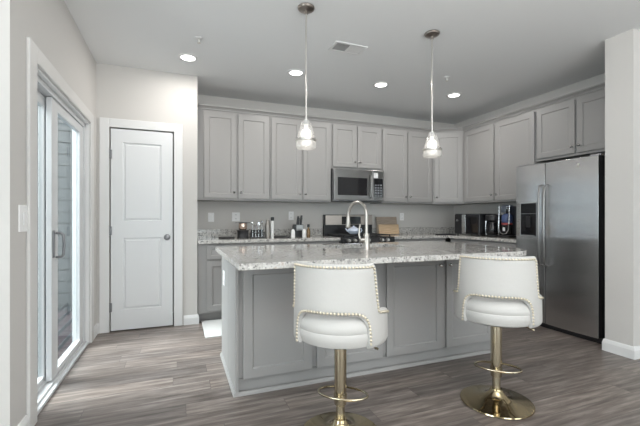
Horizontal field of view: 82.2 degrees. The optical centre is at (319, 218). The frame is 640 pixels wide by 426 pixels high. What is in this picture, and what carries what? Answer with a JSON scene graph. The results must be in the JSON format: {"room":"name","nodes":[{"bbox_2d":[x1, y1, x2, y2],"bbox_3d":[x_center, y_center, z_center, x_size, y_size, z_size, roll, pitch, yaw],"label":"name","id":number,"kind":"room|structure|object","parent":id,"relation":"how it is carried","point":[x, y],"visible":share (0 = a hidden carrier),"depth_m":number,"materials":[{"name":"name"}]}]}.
{"room":"kitchen","nodes":[
{"label":"kitchen","id":0,"kind":"room"},
{"bbox_2d":[0,0,95,425],"bbox_3d":[-2.069,-0.204,3.037,0.135,2.723,2.740,0,0,-21],"label":"wall","id":1,"kind":"structure","parent":0,"point":[50,24],"depth_m":1.88,"materials":[{"name":"grey paint"}]},
{"bbox_2d":[18,205,26,231],"bbox_3d":[-1.563,0.000,1.937,0.010,0.140,0.125,0,0,-21],"label":"light switch","id":2,"kind":"object","parent":1,"relation":"attached to","point":[22,209],"visible":1,"depth_m":1.91,"materials":[{"name":"white plastic"}]},
{"bbox_2d":[26,37,93,425],"bbox_3d":[-1.870,0.087,2.736,0.018,2.139,1.625,0,0,-21],"label":"trim","id":3,"kind":"structure","parent":1,"relation":"attached to","point":[35,57],"depth_m":2.04,"materials":[{"name":"white paint"}]},
{"bbox_2d":[37,75,87,415],"bbox_3d":[-1.931,0.136,2.720,0.141,2.042,1.410,0,0,-21],"label":"door","id":4,"kind":"structure","parent":1,"relation":"in","point":[52,370],"depth_m":2.54,"materials":[{"name":"white plastic"}]},
{"bbox_2d":[94,323,98,338],"bbox_3d":[-2.200,1.106,3.592,0.023,0.102,0.209,0,0,-21],"label":"baseboard","id":5,"kind":"structure","parent":1,"relation":"attached to","point":[96,327],"depth_m":3.62,"materials":[{"name":"white paint"}]},
{"bbox_2d":[96,63,196,331],"bbox_3d":[-1.911,-0.204,4.149,0.965,2.723,0.620,0,0,-21],"label":"wall","id":6,"kind":"structure","parent":0,"point":[122,92],"depth_m":3.90,"materials":[{"name":"grey paint"}]},
{"bbox_2d":[109,128,172,330],"bbox_3d":[-1.858,0.114,3.818,0.600,2.063,0.097,0,0,-21],"label":"door","id":7,"kind":"structure","parent":6,"relation":"in","point":[141,228],"depth_m":3.83,"materials":[{"name":"white paint"}]},
{"bbox_2d":[99,117,182,333],"bbox_3d":[-1.854,0.070,3.829,0.784,2.175,0.018,0,0,-21],"label":"trim","id":8,"kind":"structure","parent":6,"relation":"attached to","point":[104,123],"depth_m":3.72,"materials":[{"name":"white paint"}]},
{"bbox_2d":[184,314,198,324],"bbox_3d":[-1.409,1.106,4.014,0.159,0.102,0.036,0,0,-21],"label":"baseboard","id":9,"kind":"structure","parent":6,"relation":"attached to","point":[188,319],"depth_m":4.00,"materials":[{"name":"white paint"}]},
{"bbox_2d":[173,94,453,311],"bbox_3d":[-0.135,-0.204,5.237,5.335,2.723,0.120,0,0,-21],"label":"wall","id":10,"kind":"structure","parent":0,"point":[414,215],"depth_m":5.14,"materials":[{"name":"grey paint"}]},
{"bbox_2d":[208,213,213,221],"bbox_3d":[-1.391,-0.015,4.679,0.072,0.116,0.010,0,0,-21],"label":"light switch","id":11,"kind":"object","parent":10,"relation":"attached to","point":[210,215],"visible":1,"depth_m":4.68,"materials":[{"name":"white plastic"}]},
{"bbox_2d":[197,109,269,201],"bbox_3d":[-1.093,-0.757,4.601,0.876,1.076,0.371,0,0,-21],"label":"upper cabinet","id":12,"kind":"object","parent":10,"relation":"attached to","point":[233,148],"visible":0.96,"depth_m":4.45,"materials":[{"name":"grey paint"}]},
{"bbox_2d":[232,212,239,220],"bbox_3d":[-1.099,-0.021,4.793,0.100,0.116,0.008,0,0,-21],"label":"wall outlet","id":13,"kind":"object","parent":10,"relation":"attached to","point":[235,215],"visible":1,"depth_m":4.79,"materials":[{"name":"white plastic"}]},
{"bbox_2d":[197,228,322,237],"bbox_3d":[-0.766,0.192,4.917,1.715,0.102,0.020,0,0,-21],"label":"backsplash","id":14,"kind":"structure","parent":10,"relation":"attached to","point":[215,233],"depth_m":4.77,"materials":[{"name":"stone"}]},
{"bbox_2d":[289,212,293,219],"bbox_3d":[-0.398,-0.038,5.066,0.072,0.116,0.008,0,0,-21],"label":"wall outlet","id":15,"kind":"object","parent":10,"relation":"attached to","point":[291,214],"visible":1,"depth_m":5.07,"materials":[{"name":"white plastic"}]},
{"bbox_2d":[268,116,330,202],"bbox_3d":[-0.292,-0.757,4.913,0.839,1.076,0.371,0,0,-21],"label":"upper cabinet","id":16,"kind":"object","parent":10,"relation":"attached to","point":[296,175],"visible":0.92,"depth_m":4.75,"materials":[{"name":"grey paint"}]},
{"bbox_2d":[331,122,380,170],"bbox_3d":[0.460,-0.985,5.205,0.770,0.620,0.371,0,0,-21],"label":"upper cabinet","id":17,"kind":"object","parent":10,"relation":"attached to","point":[358,147],"visible":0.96,"depth_m":5.04,"materials":[{"name":"grey paint"}]},
{"bbox_2d":[331,168,383,202],"bbox_3d":[0.476,-0.452,5.162,0.764,0.433,0.464,0,0,-21],"label":"microwave","id":18,"kind":"object","parent":17,"relation":"attached to","point":[347,185],"visible":0.95,"depth_m":4.98,"materials":[{"name":"silver metal"}]},
{"bbox_2d":[370,128,432,204],"bbox_3d":[1.235,-0.757,5.507,0.890,1.076,0.371,0,0,-21],"label":"upper cabinet","id":19,"kind":"object","parent":10,"relation":"attached to","point":[408,176],"visible":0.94,"depth_m":5.34,"materials":[{"name":"grey paint"}]},
{"bbox_2d":[197,82,604,132],"bbox_3d":[0.925,-1.319,4.742,4.480,0.048,1.879,0,0,12],"label":"trim","id":20,"kind":"structure","parent":19,"relation":"attached to","point":[600,86],"depth_m":4.67,"materials":[{"name":"grey paint"}]},
{"bbox_2d":[372,227,454,233],"bbox_3d":[1.812,0.192,4.983,1.590,0.102,1.765,0,0,-21],"label":"backsplash","id":21,"kind":"structure","parent":10,"relation":"attached to","point":[407,230],"depth_m":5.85,"materials":[{"name":"stone"}]},
{"bbox_2d":[424,131,471,204],"bbox_3d":[2.014,-0.757,5.702,0.693,1.076,0.572,0,0,-21],"label":"upper cabinet","id":22,"kind":"object","parent":10,"relation":"attached to","point":[448,169],"visible":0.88,"depth_m":5.48,"materials":[{"name":"grey paint"}]},
{"bbox_2d":[35,312,639,425],"bbox_3d":[0.874,1.197,1.064,8.800,0.080,8.850,0,0,-21],"label":"floor","id":23,"kind":"structure","parent":0,"point":[170,375],"depth_m":2.50,"materials":[{"name":"grey wood"}]},
{"bbox_2d":[201,319,221,337],"bbox_3d":[-0.708,1.152,4.027,1.100,0.010,0.620,0,0,-21],"label":"floor mat","id":24,"kind":"object","parent":23,"relation":"on","point":[211,328],"visible":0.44,"depth_m":3.82,"materials":[{"name":"white fabric"}]},
{"bbox_2d":[197,242,271,320],"bbox_3d":[-1.060,0.719,4.465,0.839,0.876,0.646,0,0,-21],"label":"base cabinet","id":25,"kind":"object","parent":23,"relation":"on","point":[209,262],"visible":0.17,"depth_m":4.09,"materials":[{"name":"grey paint"}]},
{"bbox_2d":[197,228,340,243],"bbox_3d":[-0.653,0.210,4.628,1.715,0.139,0.640,0,0,-21],"label":"countertop","id":26,"kind":"structure","parent":25,"relation":"on","point":[316,234],"depth_m":4.62,"materials":[{"name":"stone"}]},
{"bbox_2d":[219,237,234,238],"bbox_3d":[-1.138,0.234,4.472,0.194,0.016,0.194,0,0,-21],"label":"trivet","id":27,"kind":"object","parent":26,"relation":"on","point":[219,237],"visible":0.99,"depth_m":4.39,"materials":[{"name":"grey"}]},
{"bbox_2d":[237,222,249,237],"bbox_3d":[-0.952,0.144,4.522,0.149,0.196,0.144,0,0,22],"label":"pot","id":28,"kind":"object","parent":26,"relation":"on","point":[242,232],"visible":0.94,"depth_m":4.47,"materials":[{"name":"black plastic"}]},
{"bbox_2d":[239,223,246,229],"bbox_3d":[-0.952,0.100,4.522,0.104,0.085,0.104,0,0,-21],"label":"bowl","id":29,"kind":"object","parent":28,"relation":"on","point":[242,226],"depth_m":4.48,"materials":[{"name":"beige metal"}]},
{"bbox_2d":[250,230,264,237],"bbox_3d":[-0.781,0.192,4.589,0.170,0.100,0.100,0,0,-21],"label":"stand","id":30,"kind":"object","parent":26,"relation":"on","point":[260,232],"visible":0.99,"depth_m":4.60,"materials":[{"name":"black plastic"}]},
{"bbox_2d":[265,220,270,237],"bbox_3d":[-0.659,0.130,4.620,0.074,0.225,0.074,0,0,-21],"label":"cocktail shaker","id":31,"kind":"object","parent":26,"relation":"on","point":[267,225],"visible":1,"depth_m":4.59,"materials":[{"name":"grey metal"}]},
{"bbox_2d":[271,217,273,237],"bbox_3d":[-0.599,0.111,4.617,0.044,0.262,0.043,0,0,-21],"label":"bottle","id":32,"kind":"object","parent":26,"relation":"on","point":[272,218],"visible":1,"depth_m":4.60,"materials":[{"name":"white plastic"}]},
{"bbox_2d":[274,236,289,237],"bbox_3d":[-0.517,0.235,4.745,0.190,0.014,0.260,0,0,-21],"label":"drying mat","id":33,"kind":"object","parent":26,"relation":"on","point":[274,236],"visible":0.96,"depth_m":4.65,"materials":[{"name":"grey"}]},
{"bbox_2d":[291,229,294,237],"bbox_3d":[-0.342,0.187,4.631,0.052,0.110,0.052,0,0,-21],"label":"shaker","id":34,"kind":"object","parent":26,"relation":"on","point":[292,230],"visible":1,"depth_m":4.61,"materials":[{"name":"white ceramic"}]},
{"bbox_2d":[290,224,303,236],"bbox_3d":[-0.307,0.160,4.819,0.159,0.165,0.114,0,0,-21],"label":"knife block","id":35,"kind":"object","parent":26,"relation":"on","point":[298,228],"visible":0.65,"depth_m":4.77,"materials":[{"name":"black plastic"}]},
{"bbox_2d":[302,229,305,237],"bbox_3d":[-0.202,0.187,4.685,0.052,0.110,0.052,0,0,-21],"label":"shaker","id":36,"kind":"object","parent":26,"relation":"on","point":[303,230],"visible":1,"depth_m":4.67,"materials":[{"name":"white ceramic"}]},
{"bbox_2d":[307,224,309,236],"bbox_3d":[-0.149,0.158,4.749,0.046,0.168,0.045,0,0,-21],"label":"sauce bottle","id":37,"kind":"object","parent":26,"relation":"on","point":[308,225],"visible":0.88,"depth_m":4.73,"materials":[{"name":"orange glass"}]},
{"bbox_2d":[272,241,338,244],"bbox_3d":[-0.260,0.719,4.776,0.873,0.876,0.646,0,0,-21],"label":"base cabinet","id":38,"kind":"object","parent":23,"relation":"on","point":[303,242],"visible":0.03,"depth_m":4.51,"materials":[{"name":"grey paint"}]},
{"bbox_2d":[292,261,388,425],"bbox_3d":[0.110,0.686,1.955,0.518,0.941,0.511,0,0,-38],"label":"bar stool","id":39,"kind":"object","parent":23,"relation":"on","point":[336,306],"visible":1,"depth_m":1.76,"materials":[{"name":"white leather"}]},
{"bbox_2d":[220,257,489,397],"bbox_3d":[0.342,0.721,3.129,2.234,0.873,0.816,0,0,-21],"label":"kitchen island","id":40,"kind":"object","parent":23,"relation":"on","point":[261,353],"visible":0.54,"depth_m":2.72,"materials":[{"name":"grey paint"}]},
{"bbox_2d":[223,270,224,285],"bbox_3d":[-0.772,0.477,2.940,0.008,0.116,0.072,0,0,-21],"label":"wall outlet","id":41,"kind":"object","parent":40,"relation":"attached to","point":[223,270],"visible":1,"depth_m":2.92,"materials":[{"name":"white plastic"}]},
{"bbox_2d":[216,241,526,270],"bbox_3d":[0.403,0.262,2.972,2.295,0.037,1.277,0,0,-21],"label":"island countertop","id":42,"kind":"structure","parent":40,"relation":"on","point":[242,258],"depth_m":2.54,"materials":[{"name":"stone"}]},
{"bbox_2d":[346,201,370,249],"bbox_3d":[0.289,0.049,2.959,0.096,0.388,0.264,0,0,-42],"label":"tap","id":43,"kind":"object","parent":42,"relation":"on","point":[365,239],"visible":0.99,"depth_m":2.89,"materials":[{"name":"grey metal"}]},
{"bbox_2d":[323,215,394,242],"bbox_3d":[0.525,0.551,5.032,0.762,1.212,0.722,0,0,-21],"label":"range","id":44,"kind":"object","parent":23,"relation":"on","point":[333,225],"visible":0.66,"depth_m":5.20,"materials":[{"name":"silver metal"}]},
{"bbox_2d":[345,226,361,233],"bbox_3d":[0.461,0.153,5.007,0.207,0.115,0.173,0,0,18],"label":"teapot","id":45,"kind":"object","parent":44,"relation":"on","point":[353,230],"visible":0.93,"depth_m":4.95,"materials":[{"name":"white ceramic"}]},
{"bbox_2d":[330,235,392,237],"bbox_3d":[0.530,0.257,5.020,0.762,0.031,0.597,0,0,-21],"label":"cooktop","id":46,"kind":"object","parent":44,"relation":"in","point":[340,236],"depth_m":4.82,"materials":[{"name":"black metal"}]},
{"bbox_2d":[395,238,444,241],"bbox_3d":[1.288,0.719,5.378,0.900,0.876,0.646,0,0,-21],"label":"base cabinet","id":47,"kind":"object","parent":23,"relation":"on","point":[428,239],"visible":0.05,"depth_m":5.12,"materials":[{"name":"grey paint"}]},
{"bbox_2d":[451,238,515,247],"bbox_3d":[2.357,0.719,4.878,0.646,0.876,1.140,0,0,-21],"label":"base cabinet","id":48,"kind":"object","parent":23,"relation":"on","point":[454,240],"visible":0.06,"depth_m":4.70,"materials":[{"name":"grey paint"}]},
{"bbox_2d":[372,227,515,242],"bbox_3d":[1.812,0.210,4.983,1.590,0.139,1.765,0,0,-21],"label":"countertop","id":49,"kind":"structure","parent":48,"relation":"on","point":[407,232],"depth_m":5.25,"materials":[{"name":"stone"}]},
{"bbox_2d":[376,217,396,232],"bbox_3d":[1.012,0.106,5.551,0.360,0.262,0.057,0,0,-21],"label":"cutting board","id":50,"kind":"object","parent":49,"relation":"on","point":[379,220],"visible":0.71,"depth_m":5.54,"materials":[{"name":"brown wood"}]},
{"bbox_2d":[378,224,398,233],"bbox_3d":[1.036,0.163,5.519,0.352,0.148,0.039,0,0,-21],"label":"cutting board","id":51,"kind":"object","parent":49,"relation":"on","point":[383,228],"visible":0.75,"depth_m":5.51,"materials":[{"name":"brown wood"}]},
{"bbox_2d":[455,214,496,235],"bbox_3d":[2.241,0.087,5.314,0.350,0.310,0.490,0,0,-21],"label":"air fryer","id":52,"kind":"object","parent":49,"relation":"on","point":[473,224],"visible":0.84,"depth_m":5.17,"materials":[{"name":"black plastic"}]},
{"bbox_2d":[485,215,502,236],"bbox_3d":[2.338,0.094,4.940,0.216,0.296,0.236,0,0,-21],"label":"coffee brewer","id":53,"kind":"object","parent":49,"relation":"on","point":[492,229],"visible":0.86,"depth_m":4.87,"materials":[{"name":"black plastic"}]},
{"bbox_2d":[498,205,515,237],"bbox_3d":[2.424,0.035,4.671,0.246,0.415,0.170,0,0,-21],"label":"machine","id":54,"kind":"object","parent":49,"relation":"on","point":[508,220],"visible":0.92,"depth_m":4.62,"materials":[{"name":"black plastic"}]},
{"bbox_2d":[502,225,511,234],"bbox_3d":[2.375,0.145,4.652,0.112,0.130,0.112,0,0,-21],"label":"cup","id":55,"kind":"object","parent":54,"relation":"on","point":[507,229],"depth_m":4.61,"materials":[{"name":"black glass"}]},
{"bbox_2d":[453,254,543,419],"bbox_3d":[1.112,0.686,2.304,0.518,0.941,0.511,0,0,-29],"label":"bar stool","id":56,"kind":"object","parent":23,"relation":"on","point":[496,292],"visible":1,"depth_m":2.14,"materials":[{"name":"white leather"}]},
{"bbox_2d":[516,153,604,343],"bbox_3d":[2.676,0.277,3.869,0.727,1.760,0.908,0,0,-21],"label":"refrigerator","id":57,"kind":"object","parent":23,"relation":"on","point":[560,205],"visible":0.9,"depth_m":3.62,"materials":[{"name":"silver metal"}]},
{"bbox_2d":[64,0,639,123],"bbox_3d":[0.874,-1.626,1.064,8.800,0.120,8.850,0,0,-21],"label":"ceiling","id":58,"kind":"structure","parent":0,"point":[498,54],"depth_m":3.30,"materials":[{"name":"white paint"}]},
{"bbox_2d":[178,53,197,61],"bbox_3d":[-1.282,-1.562,3.562,0.190,0.009,0.190,0,0,-21],"label":"recessed light","id":59,"kind":"object","parent":58,"relation":"in","point":[188,57],"visible":1,"depth_m":3.56,"materials":[{"name":"white paint"}]},
{"bbox_2d":[195,36,202,43],"bbox_3d":[-1.050,-1.544,3.181,0.068,0.045,0.068,0,0,-21],"label":"sprinkler","id":60,"kind":"object","parent":58,"relation":"attached to","point":[198,38],"visible":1,"depth_m":3.17,"materials":[{"name":"white paint"}]},
{"bbox_2d":[287,69,304,75],"bbox_3d":[-0.258,-1.562,3.932,0.190,0.009,0.190,0,0,-21],"label":"recessed light","id":61,"kind":"object","parent":58,"relation":"in","point":[293,72],"visible":1,"depth_m":3.92,"materials":[{"name":"white paint"}]},
{"bbox_2d":[296,3,315,149],"bbox_3d":[-0.103,-1.043,2.721,0.154,1.046,0.154,0,0,-21],"label":"pendant lamp","id":62,"kind":"object","parent":58,"relation":"hanging from","point":[305,142],"visible":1,"depth_m":2.70,"materials":[{"name":"white glass"}]},
{"bbox_2d":[328,41,367,55],"bbox_3d":[0.257,-1.562,3.367,0.320,0.008,0.180,0,0,-21],"label":"ceiling vent","id":63,"kind":"object","parent":58,"relation":"in","point":[338,46],"visible":1,"depth_m":3.36,"materials":[{"name":"white metal"}]},
{"bbox_2d":[332,43,349,50],"bbox_3d":[0.191,-1.562,3.339,0.125,0.005,0.123,0,0,-21],"label":"grille","id":64,"kind":"object","parent":63,"relation":"attached to","point":[336,46],"depth_m":3.34,"materials":[{"name":"grey metal"}]},
{"bbox_2d":[373,81,388,87],"bbox_3d":[0.713,-1.562,4.285,0.190,0.009,0.190,0,0,-21],"label":"recessed light","id":65,"kind":"object","parent":58,"relation":"in","point":[381,84],"visible":1,"depth_m":4.27,"materials":[{"name":"white paint"}]},
{"bbox_2d":[423,29,441,157],"bbox_3d":[0.947,-1.043,3.099,0.154,1.046,0.154,0,0,-21],"label":"pendant lamp","id":66,"kind":"object","parent":58,"relation":"hanging from","point":[432,151],"visible":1,"depth_m":3.08,"materials":[{"name":"white glass"}]},
{"bbox_2d":[446,92,461,97],"bbox_3d":[1.699,-1.562,4.649,0.190,0.009,0.190,0,0,-21],"label":"recessed light","id":67,"kind":"object","parent":58,"relation":"in","point":[456,94],"visible":1,"depth_m":4.64,"materials":[{"name":"white paint"}]},
{"bbox_2d":[454,73,604,226],"bbox_3d":[2.845,-0.204,4.728,0.150,2.723,2.990,0,0,-21],"label":"wall","id":68,"kind":"structure","parent":0,"point":[493,208],"depth_m":5.14,"materials":[{"name":"grey paint"}]},
{"bbox_2d":[464,110,544,203],"bbox_3d":[2.481,-0.757,4.945,0.371,1.076,1.175,0,0,-21],"label":"upper cabinet","id":69,"kind":"object","parent":68,"relation":"attached to","point":[493,152],"visible":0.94,"depth_m":4.86,"materials":[{"name":"grey paint"}]},
{"bbox_2d":[536,89,604,162],"bbox_3d":[2.880,-0.983,3.919,0.371,0.624,1.022,0,0,-21],"label":"upper cabinet","id":70,"kind":"object","parent":68,"relation":"attached to","point":[572,128],"visible":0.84,"depth_m":3.93,"materials":[{"name":"grey paint"}]},
{"bbox_2d":[605,28,639,346],"bbox_3d":[2.910,-0.204,3.263,0.790,2.723,0.216,0,0,-21],"label":"wall","id":71,"kind":"structure","parent":0,"point":[622,51],"depth_m":3.09,"materials":[{"name":"grey paint"}]},
{"bbox_2d":[602,338,639,359],"bbox_3d":[3.374,1.106,3.443,1.816,0.102,0.248,0,0,-21],"label":"baseboard","id":72,"kind":"structure","parent":71,"relation":"attached to","point":[624,350],"depth_m":3.09,"materials":[{"name":"white paint"}]},
{"bbox_3d":[-2.647,-0.204,1.433,2.105,2.723,0.170,0,0,-21],"label":"wall","id":73,"kind":"structure","parent":0,"visible":0},
{"bbox_2d":[17,415,28,425],"bbox_3d":[-2.533,1.106,1.485,2.156,0.102,0.216,0,0,-21],"label":"baseboard","id":74,"kind":"structure","parent":73,"relation":"attached to","point":[25,421],"depth_m":1.93,"materials":[{"name":"white paint"}]},
{"label":"outside","id":75,"kind":"structure","parent":0,"visible":0},
{"bbox_2d":[37,303,71,374],"bbox_3d":[-3.614,1.267,3.310,2.187,0.040,4.010,0,0,-21],"label":"deck","id":76,"kind":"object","parent":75,"point":[69,322],"visible":0.15,"depth_m":4.29,"materials":[{"name":"grey wood"}]},
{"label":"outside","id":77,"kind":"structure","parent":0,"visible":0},
{"bbox_2d":[37,105,71,377],"bbox_3d":[-6.317,0.057,6.449,3.900,6.200,0.200,0,0,-21],"label":"brick","id":78,"kind":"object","parent":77,"point":[68,330],"depth_m":6.90,"materials":[{"name":"grey brick"}]},
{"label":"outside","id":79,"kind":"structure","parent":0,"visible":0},
{"bbox_2d":[58,117,71,310],"bbox_3d":[-3.339,-0.343,5.606,1.560,3.400,0.130,0,0,-21],"label":"wall","id":80,"kind":"structure","parent":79,"point":[64,131],"depth_m":5.39,"materials":[{"name":"grey"}]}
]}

